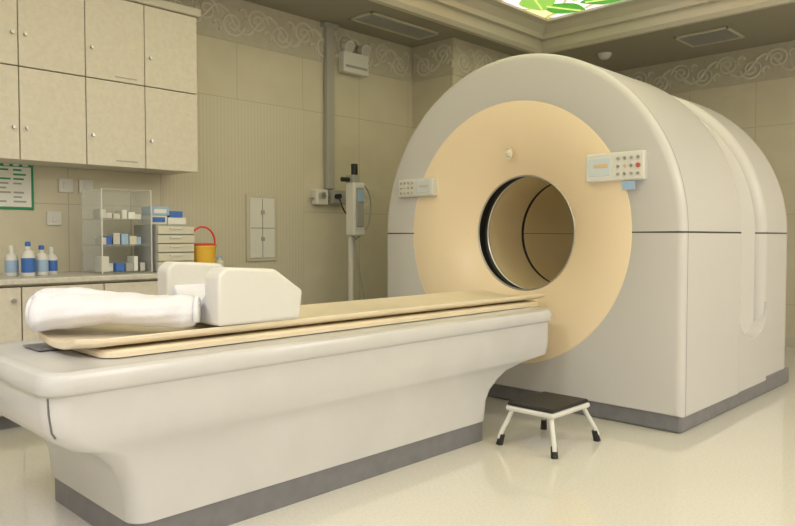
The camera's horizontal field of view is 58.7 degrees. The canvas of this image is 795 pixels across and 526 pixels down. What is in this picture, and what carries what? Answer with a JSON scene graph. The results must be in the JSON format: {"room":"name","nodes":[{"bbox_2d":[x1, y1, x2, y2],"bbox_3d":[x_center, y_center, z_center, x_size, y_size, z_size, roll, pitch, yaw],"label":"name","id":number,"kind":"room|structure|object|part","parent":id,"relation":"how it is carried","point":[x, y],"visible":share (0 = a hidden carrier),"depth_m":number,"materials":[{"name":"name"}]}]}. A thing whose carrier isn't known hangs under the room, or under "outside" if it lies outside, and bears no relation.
{"room":"radiology room","nodes":[
{"label":"radiology room","id":0,"kind":"room"},
{"bbox_2d":[0,34,412,304],"bbox_3d":[-2.117,-0.726,4.247,0.100,3.100,6.340,2,3,44],"label":"wall","id":1,"kind":"structure","parent":0,"point":[373,113],"depth_m":5.59,"materials":[{"name":"tile"}]},
{"bbox_2d":[0,163,33,209],"bbox_3d":[-2.246,-0.448,4.040,0.014,0.280,0.310,2,3,44],"label":"notice sign","id":2,"kind":"object","parent":1,"relation":"attached to","point":[16,180],"visible":0.8,"depth_m":4.08,"materials":[{"name":"green"}]},
{"bbox_2d":[46,211,61,224],"bbox_3d":[-2.060,-0.270,4.234,0.017,0.079,0.086,2,3,44],"label":"switch plates","id":3,"kind":"object","parent":1,"relation":"attached to","point":[53,217],"depth_m":4.23,"materials":[{"name":"white plastic"}]},
{"bbox_3d":[-2.059,-0.269,4.239,0.012,0.086,0.086,2,3,44],"label":"plate","id":4,"kind":"part","parent":3,"relation":"part of","materials":[{"name":"white plastic"}]},
{"bbox_2d":[58,178,72,192],"bbox_3d":[-2.012,-0.469,4.276,0.017,0.086,0.083,2,3,44],"label":"switch plates","id":5,"kind":"object","parent":1,"relation":"attached to","point":[65,185],"depth_m":4.27,"materials":[{"name":"white plastic"}]},
{"bbox_3d":[-2.010,-0.470,4.282,0.012,0.086,0.086,2,3,44],"label":"plate","id":6,"kind":"part","parent":5,"relation":"part of","materials":[{"name":"white plastic"}]},
{"bbox_2d":[79,179,92,193],"bbox_3d":[-1.927,-0.472,4.363,0.017,0.086,0.080,2,3,44],"label":"switch plates","id":7,"kind":"object","parent":1,"relation":"attached to","point":[85,186],"depth_m":4.36,"materials":[{"name":"white plastic"}]},
{"bbox_3d":[-1.926,-0.473,4.367,0.012,0.086,0.086,2,3,44],"label":"plate","id":8,"kind":"part","parent":7,"relation":"part of","materials":[{"name":"white plastic"}]},
{"bbox_2d":[0,0,200,174],"bbox_3d":[-2.526,-1.060,3.473,0.364,1.035,3.280,2,3,44],"label":"upper cabinet","id":9,"kind":"object","parent":1,"relation":"attached to","point":[109,85],"visible":1,"depth_m":4.08,"materials":[{"name":"laminate"}]},
{"bbox_3d":[-2.147,-1.288,3.634,0.016,0.481,0.348,2,3,44],"label":"door","id":10,"kind":"part","parent":9,"relation":"part of","materials":[{"name":"laminate"}]},
{"bbox_3d":[-2.147,-0.796,3.652,0.016,0.493,0.348,2,3,44],"label":"door","id":11,"kind":"part","parent":9,"relation":"part of","materials":[{"name":"laminate"}]},
{"bbox_3d":[-1.900,-1.298,3.886,0.016,0.481,0.348,2,3,44],"label":"door","id":12,"kind":"part","parent":9,"relation":"part of","materials":[{"name":"laminate"}]},
{"bbox_3d":[-1.900,-0.805,3.904,0.016,0.493,0.348,2,3,44],"label":"door","id":13,"kind":"part","parent":9,"relation":"part of","materials":[{"name":"laminate"}]},
{"bbox_3d":[-1.654,-1.307,4.138,0.016,0.481,0.348,2,3,44],"label":"door","id":14,"kind":"part","parent":9,"relation":"part of","materials":[{"name":"laminate"}]},
{"bbox_3d":[-1.654,-0.814,4.155,0.016,0.493,0.348,2,3,44],"label":"door","id":15,"kind":"part","parent":9,"relation":"part of","materials":[{"name":"laminate"}]},
{"bbox_3d":[-2.527,-1.553,3.455,0.362,0.050,3.280,2,3,44],"label":"crown","id":16,"kind":"part","parent":9,"relation":"part of","materials":[{"name":"beige paint"}]},
{"bbox_3d":[-1.407,-1.316,4.389,0.016,0.481,0.348,2,3,44],"label":"door","id":17,"kind":"part","parent":9,"relation":"part of","materials":[{"name":"laminate"}]},
{"bbox_3d":[-1.407,-0.824,4.407,0.016,0.493,0.348,2,3,44],"label":"door","id":18,"kind":"part","parent":9,"relation":"part of","materials":[{"name":"laminate"}]},
{"bbox_2d":[163,93,303,304],"bbox_3d":[-1.159,-0.249,5.170,0.004,1.878,1.183,2,3,44],"label":"wall panel","id":19,"kind":"object","parent":1,"relation":"attached to","point":[245,147],"depth_m":5.17,"materials":[{"name":"beige paint"}]},
{"bbox_2d":[245,194,276,261],"bbox_3d":[-1.014,-0.262,5.291,0.034,0.495,0.270,2,3,44],"label":"electrical panel","id":20,"kind":"object","parent":1,"relation":"attached to","point":[261,210],"visible":1,"depth_m":5.28,"materials":[{"name":"beige paint"}]},
{"bbox_2d":[166,0,411,82],"bbox_3d":[-2.082,-1.716,4.170,0.006,0.315,6.332,2,3,44],"label":"wallpaper border","id":21,"kind":"object","parent":1,"relation":"attached to","point":[205,27],"visible":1,"depth_m":5.42,"materials":[{"name":"paper"}]},
{"bbox_2d":[169,0,410,75],"bbox_3d":[-2.077,-1.714,4.170,0.019,0.244,6.285,2,3,44],"label":"scroll","id":22,"kind":"object","parent":21,"relation":"attached to","point":[316,46],"visible":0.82,"depth_m":5.38,"materials":[{"name":"beige paint"}]},
{"bbox_2d":[309,189,345,213],"bbox_3d":[-0.519,-0.491,5.715,0.136,0.197,0.420,2,3,44],"label":"outlets","id":23,"kind":"object","parent":1,"relation":"attached to","point":[319,196],"visible":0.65,"depth_m":5.67,"materials":[{"name":"white plastic"}]},
{"bbox_2d":[320,21,338,188],"bbox_3d":[-0.545,-1.262,5.705,0.062,1.325,0.150,2,3,44],"label":"conduit","id":24,"kind":"object","parent":1,"relation":"attached to","point":[329,133],"visible":1,"depth_m":5.69,"materials":[{"name":"grey plastic"}]},
{"bbox_2d":[339,41,370,76],"bbox_3d":[-0.351,-1.695,5.856,0.105,0.258,0.280,2,3,44],"label":"emergency light","id":25,"kind":"object","parent":1,"relation":"attached to","point":[350,63],"visible":1,"depth_m":5.82,"materials":[{"name":"white plastic"}]},
{"bbox_2d":[0,347,794,525],"bbox_3d":[1.050,0.931,2.716,6.850,0.100,8.700,2,3,44],"label":"floor","id":26,"kind":"structure","parent":0,"point":[736,467],"depth_m":2.86,"materials":[{"name":"tile"}]},
{"bbox_2d":[0,271,157,429],"bbox_3d":[-2.392,0.467,3.495,0.612,0.770,3.420,2,3,44],"label":"base cabinet","id":27,"kind":"object","parent":26,"relation":"on","point":[15,291],"visible":0.19,"depth_m":3.65,"materials":[{"name":"laminate"}]},
{"bbox_3d":[-2.056,0.447,3.446,0.018,0.635,0.414,2,3,44],"label":"door","id":28,"kind":"part","parent":27,"relation":"part of","materials":[{"name":"laminate"}]},
{"bbox_3d":[-1.762,0.435,3.746,0.018,0.635,0.414,2,3,44],"label":"door","id":29,"kind":"part","parent":27,"relation":"part of","materials":[{"name":"laminate"}]},
{"bbox_2d":[0,271,157,285],"bbox_3d":[-2.394,0.097,3.484,0.607,0.030,3.420,2,3,44],"label":"countertop","id":30,"kind":"structure","parent":27,"relation":"on","point":[73,276],"depth_m":3.84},
{"bbox_2d":[4,245,18,275],"bbox_3d":[-2.066,-0.012,3.781,0.067,0.165,0.067,2,3,44],"label":"bottle","id":31,"kind":"object","parent":30,"relation":"on","point":[11,262],"visible":1,"depth_m":3.76,"materials":[{"name":"white plastic"}]},
{"bbox_2d":[21,242,34,276],"bbox_3d":[-1.974,-0.022,3.775,0.067,0.185,0.067,2,3,44],"label":"bottle","id":32,"kind":"object","parent":30,"relation":"on","point":[27,256],"visible":1,"depth_m":3.75,"materials":[{"name":"white plastic"}]},
{"bbox_2d":[35,245,48,275],"bbox_3d":[-1.950,-0.015,3.871,0.067,0.165,0.067,2,3,44],"label":"bottle","id":33,"kind":"object","parent":30,"relation":"on","point":[41,259],"visible":0.96,"depth_m":3.85,"materials":[{"name":"white plastic"}]},
{"bbox_2d":[47,247,57,274],"bbox_3d":[-1.944,-0.014,3.963,0.067,0.155,0.067,2,3,44],"label":"bottle","id":34,"kind":"object","parent":30,"relation":"on","point":[52,259],"visible":0.79,"depth_m":3.94,"materials":[{"name":"white plastic"}]},
{"bbox_2d":[134,224,193,271],"bbox_3d":[-1.444,-0.094,4.388,0.315,0.283,0.250,2,3,44],"label":"drawer unit","id":35,"kind":"object","parent":30,"relation":"on","point":[175,243],"visible":0.8,"depth_m":4.28,"materials":[{"name":"grey plastic"}]},
{"bbox_2d":[141,206,185,224],"bbox_3d":[-1.442,-0.291,4.364,0.142,0.108,0.230,2,3,44],"label":"boxes","id":36,"kind":"object","parent":35,"relation":"on","point":[160,215],"visible":0.86,"depth_m":4.30,"materials":[{"name":"white cardboard"}]},
{"bbox_3d":[-1.346,-0.199,4.288,0.020,0.047,0.236,2,3,44],"label":"drawer","id":37,"kind":"part","parent":35,"relation":"part of","materials":[{"name":"beige plastic"}]},
{"bbox_3d":[-1.346,-0.145,4.290,0.020,0.047,0.236,2,3,44],"label":"drawer","id":38,"kind":"part","parent":35,"relation":"part of","materials":[{"name":"beige plastic"}]},
{"bbox_3d":[-1.346,-0.091,4.292,0.020,0.047,0.236,2,3,44],"label":"drawer","id":39,"kind":"part","parent":35,"relation":"part of","materials":[{"name":"beige plastic"}]},
{"bbox_3d":[-1.346,-0.037,4.294,0.020,0.047,0.236,2,3,44],"label":"drawer","id":40,"kind":"part","parent":35,"relation":"part of","materials":[{"name":"beige plastic"}]},
{"bbox_3d":[-1.346,0.017,4.296,0.020,0.047,0.236,2,3,44],"label":"drawer","id":41,"kind":"part","parent":35,"relation":"part of","materials":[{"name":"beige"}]},
{"bbox_2d":[194,226,216,262],"bbox_3d":[-1.239,-0.095,4.495,0.172,0.279,0.172,-1,2,-20],"label":"bucket","id":42,"kind":"object","parent":30,"relation":"on","point":[203,252],"visible":0.74,"depth_m":4.43,"materials":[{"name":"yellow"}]},
{"bbox_3d":[-1.239,-0.172,4.492,0.012,0.126,0.188,2,3,44],"label":"handle","id":43,"kind":"part","parent":42,"relation":"part of","materials":[{"name":"red plastic"}]},
{"bbox_3d":[-1.239,-0.116,4.494,0.172,0.022,0.172,2,3,44],"label":"lid","id":44,"kind":"part","parent":42,"relation":"part of","materials":[{"name":"red"}]},
{"bbox_2d":[215,256,223,266],"bbox_3d":[-1.164,-0.002,4.603,0.064,0.085,0.064,2,3,44],"label":"sanitizer bottle","id":45,"kind":"object","parent":30,"relation":"on","point":[218,261],"visible":0.61,"depth_m":4.59,"materials":[{"name":"white plastic"}]},
{"bbox_2d":[101,188,152,273],"bbox_3d":[-1.659,-0.187,4.181,0.273,0.484,0.300,2,3,44],"label":"display cabinet","id":46,"kind":"object","parent":27,"relation":"on","point":[101,188],"visible":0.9,"depth_m":4.08,"materials":[{"name":"white"}]},
{"bbox_2d":[93,209,144,271],"bbox_3d":[-1.635,-0.133,4.147,0.131,0.359,0.257,2,3,44],"label":"medicine boxes","id":47,"kind":"object","parent":46,"relation":"in","point":[132,264],"visible":0.98,"depth_m":4.10,"materials":[{"name":"white cardboard"}]},
{"bbox_3d":[-1.468,0.424,4.046,0.018,0.635,0.414,2,3,44],"label":"door","id":48,"kind":"part","parent":27,"relation":"part of","materials":[{"name":"laminate"}]},
{"bbox_2d":[0,289,551,525],"bbox_3d":[-0.284,0.533,3.190,0.800,0.661,2.750,2,3,44],"label":"table","id":49,"kind":"object","parent":26,"relation":"on","point":[201,424],"visible":0.88,"depth_m":2.50,"materials":[{"name":"grey plastic"}]},
{"bbox_2d":[25,287,200,330],"bbox_3d":[-0.984,0.154,2.491,0.560,0.142,0.245,0,2,-12],"label":"pillow","id":50,"kind":"object","parent":49,"relation":"on","point":[72,307],"visible":1,"depth_m":2.40,"materials":[{"name":"white fabric"}]},
{"bbox_2d":[157,261,301,325],"bbox_3d":[-0.659,0.105,2.770,0.430,0.221,0.388,2,3,44],"label":"support","id":51,"kind":"object","parent":49,"relation":"on","point":[228,295],"visible":0.9,"depth_m":2.62,"materials":[{"name":"white plastic"}]},
{"bbox_3d":[-0.214,0.252,3.251,0.464,0.022,2.470,2,3,44],"label":"pallet rail","id":52,"kind":"part","parent":49,"relation":"part of","materials":[{"name":"beige plastic"}]},
{"bbox_2d":[340,164,370,300],"bbox_3d":[-0.345,0.005,5.526,0.563,1.545,0.535,2,3,44],"label":"stand","id":53,"kind":"object","parent":26,"relation":"on","point":[355,191],"visible":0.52,"depth_m":5.44,"materials":[{"name":"white plastic"}]},
{"bbox_3d":[-0.400,-0.638,5.403,0.036,0.036,0.070,2,3,44],"label":"knob","id":54,"kind":"part","parent":53,"relation":"part of","materials":[{"name":"black plastic"}]},
{"bbox_2d":[496,391,600,458],"bbox_3d":[0.722,0.757,3.368,0.334,0.209,0.413,2,3,44],"label":"step stool","id":55,"kind":"object","parent":26,"relation":"on","point":[549,405],"visible":1,"depth_m":3.32,"materials":[{"name":"black metal"}]},
{"bbox_3d":[0.513,0.757,3.341,0.085,0.146,0.022,0,2,-7],"label":"leg","id":56,"kind":"part","parent":55,"relation":"part of","materials":[{"name":"white plastic"}]},
{"bbox_3d":[0.718,0.683,3.369,0.262,0.024,0.332,2,3,44],"label":"tread frame","id":57,"kind":"part","parent":55,"relation":"part of","materials":[{"name":"white plastic"}]},
{"bbox_3d":[0.696,0.763,3.163,0.022,0.146,0.092,0,2,-1],"label":"leg","id":58,"kind":"part","parent":55,"relation":"part of","materials":[{"name":"white plastic"}]},
{"bbox_3d":[0.927,0.755,3.399,0.092,0.146,0.022,0,2,-1],"label":"leg","id":59,"kind":"part","parent":55,"relation":"part of","materials":[{"name":"white plastic"}]},
{"bbox_2d":[387,53,788,432],"bbox_3d":[1.281,-0.219,4.815,2.080,2.045,1.861,2,3,44],"label":"scanner","id":60,"kind":"object","parent":26,"relation":"on","point":[651,227],"visible":0.91,"depth_m":3.98,"materials":[{"name":"grey plastic"}]},
{"bbox_2d":[412,75,463,134],"bbox_3d":[1.028,-0.831,7.113,0.580,3.100,2.160,2,3,44],"label":"wall pier","id":61,"kind":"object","parent":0,"point":[426,93],"depth_m":6.33,"materials":[{"name":"paint"}]},
{"bbox_2d":[413,38,452,82],"bbox_3d":[0.309,-1.793,6.266,0.472,0.315,0.006,2,3,44],"label":"strip","id":62,"kind":"object","parent":61,"relation":"attached to","point":[444,69],"visible":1,"depth_m":6.26,"materials":[{"name":"paper"}]},
{"bbox_2d":[414,44,453,76],"bbox_3d":[0.320,-1.790,6.250,0.457,0.244,0.019,2,3,44],"label":"scroll","id":63,"kind":"object","parent":62,"relation":"attached to","point":[442,45],"visible":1,"depth_m":6.22,"materials":[{"name":"beige paint"}]},
{"bbox_2d":[453,38,511,76],"bbox_3d":[1.235,-1.815,6.869,0.006,0.315,2.152,2,3,44],"label":"strip","id":64,"kind":"object","parent":61,"relation":"attached to","point":[464,46],"visible":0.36,"depth_m":6.25,"materials":[{"name":"paper"}]},
{"bbox_2d":[456,45,500,72],"bbox_3d":[1.210,-1.812,6.838,0.019,0.244,2.019,2,3,44],"label":"scroll","id":65,"kind":"object","parent":64,"relation":"attached to","point":[484,56],"visible":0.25,"depth_m":6.27,"materials":[{"name":"beige paint"}]},
{"bbox_2d":[243,0,794,71],"bbox_3d":[1.050,-1.912,2.612,6.650,0.250,8.500,2,3,44],"label":"ceiling","id":66,"kind":"structure","parent":0,"point":[637,33],"depth_m":5.89,"materials":[{"name":"beige paint"}]},
{"bbox_2d":[350,11,439,39],"bbox_3d":[-0.008,-1.923,5.750,0.250,0.015,0.800,2,3,44],"label":"ceiling vent","id":67,"kind":"object","parent":66,"relation":"in","point":[371,18],"visible":1,"depth_m":5.71,"materials":[{"name":"black plastic"}]},
{"bbox_3d":[-0.279,-1.913,5.473,0.250,0.015,0.025,2,3,44],"label":"frame","id":68,"kind":"part","parent":67,"relation":"part of","materials":[{"name":"beige paint"}]},
{"bbox_3d":[-0.088,-1.926,5.828,0.025,0.015,0.800,2,3,44],"label":"frame","id":69,"kind":"part","parent":67,"relation":"part of","materials":[{"name":"beige paint"}]},
{"bbox_3d":[0.072,-1.921,5.671,0.025,0.015,0.800,2,3,44],"label":"frame","id":70,"kind":"part","parent":67,"relation":"part of","materials":[{"name":"beige paint"}]},
{"bbox_2d":[502,0,621,18],"bbox_3d":[1.231,-2.038,2.935,4.490,0.042,4.860,2,3,44],"label":"ceiling light","id":71,"kind":"object","parent":66,"relation":"attached to","point":[548,9],"visible":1,"depth_m":5.85,"materials":[{"name":"green plastic"}]},
{"bbox_2d":[598,52,611,59],"bbox_3d":[1.945,-1.940,6.636,0.130,0.050,0.130,2,3,44],"label":"smoke detector","id":72,"kind":"object","parent":66,"relation":"attached to","point":[603,55],"visible":1,"depth_m":6.60,"materials":[{"name":"white plastic"}]},
{"bbox_2d":[674,26,744,46],"bbox_3d":[2.676,-1.935,6.060,0.450,0.015,0.400,2,3,44],"label":"ceiling vent","id":73,"kind":"object","parent":66,"relation":"in","point":[723,34],"visible":1,"depth_m":6.04,"materials":[{"name":"black plastic"}]},
{"bbox_3d":[2.524,-1.940,6.209,0.025,0.015,0.400,2,3,44],"label":"frame","id":74,"kind":"part","parent":73,"relation":"part of","materials":[{"name":"beige paint"}]},
{"bbox_3d":[2.545,-1.930,5.926,0.450,0.015,0.025,2,3,44],"label":"frame","id":75,"kind":"part","parent":73,"relation":"part of","materials":[{"name":"beige paint"}]},
{"bbox_3d":[2.807,-1.940,6.194,0.450,0.015,0.025,2,3,44],"label":"frame","id":76,"kind":"part","parent":73,"relation":"part of","materials":[{"name":"beige paint"}]},
{"bbox_3d":[2.828,-1.929,5.912,0.025,0.015,0.400,2,3,44],"label":"frame","id":77,"kind":"part","parent":73,"relation":"part of","materials":[{"name":"beige paint"}]},
{"bbox_2d":[670,77,794,336],"bbox_3d":[4.023,-0.782,5.763,6.750,3.100,0.100,2,3,44],"label":"wall","id":78,"kind":"structure","parent":0,"point":[764,110],"depth_m":6.31,"materials":[{"name":"tile"}]},
{"bbox_2d":[616,40,794,93],"bbox_3d":[4.196,-1.765,5.483,6.162,0.315,0.006,2,3,44],"label":"strip","id":79,"kind":"object","parent":78,"relation":"attached to","point":[776,72],"visible":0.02,"depth_m":6.61,"materials":[{"name":"paint"}]},
{"bbox_2d":[627,47,794,90],"bbox_3d":[4.195,-1.762,5.479,6.104,0.244,0.019,2,3,44],"label":"scroll","id":80,"kind":"object","parent":79,"relation":"attached to","point":[784,67],"visible":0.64,"depth_m":6.61,"materials":[{"name":"beige paint"}]},
{"bbox_2d":[785,336,794,347],"bbox_3d":[4.191,0.726,5.575,6.170,0.100,0.012,2,3,44],"label":"baseboard","id":81,"kind":"structure","parent":78,"relation":"attached to","point":[789,340],"depth_m":6.26,"materials":[{"name":"beige paint"}]}
]}

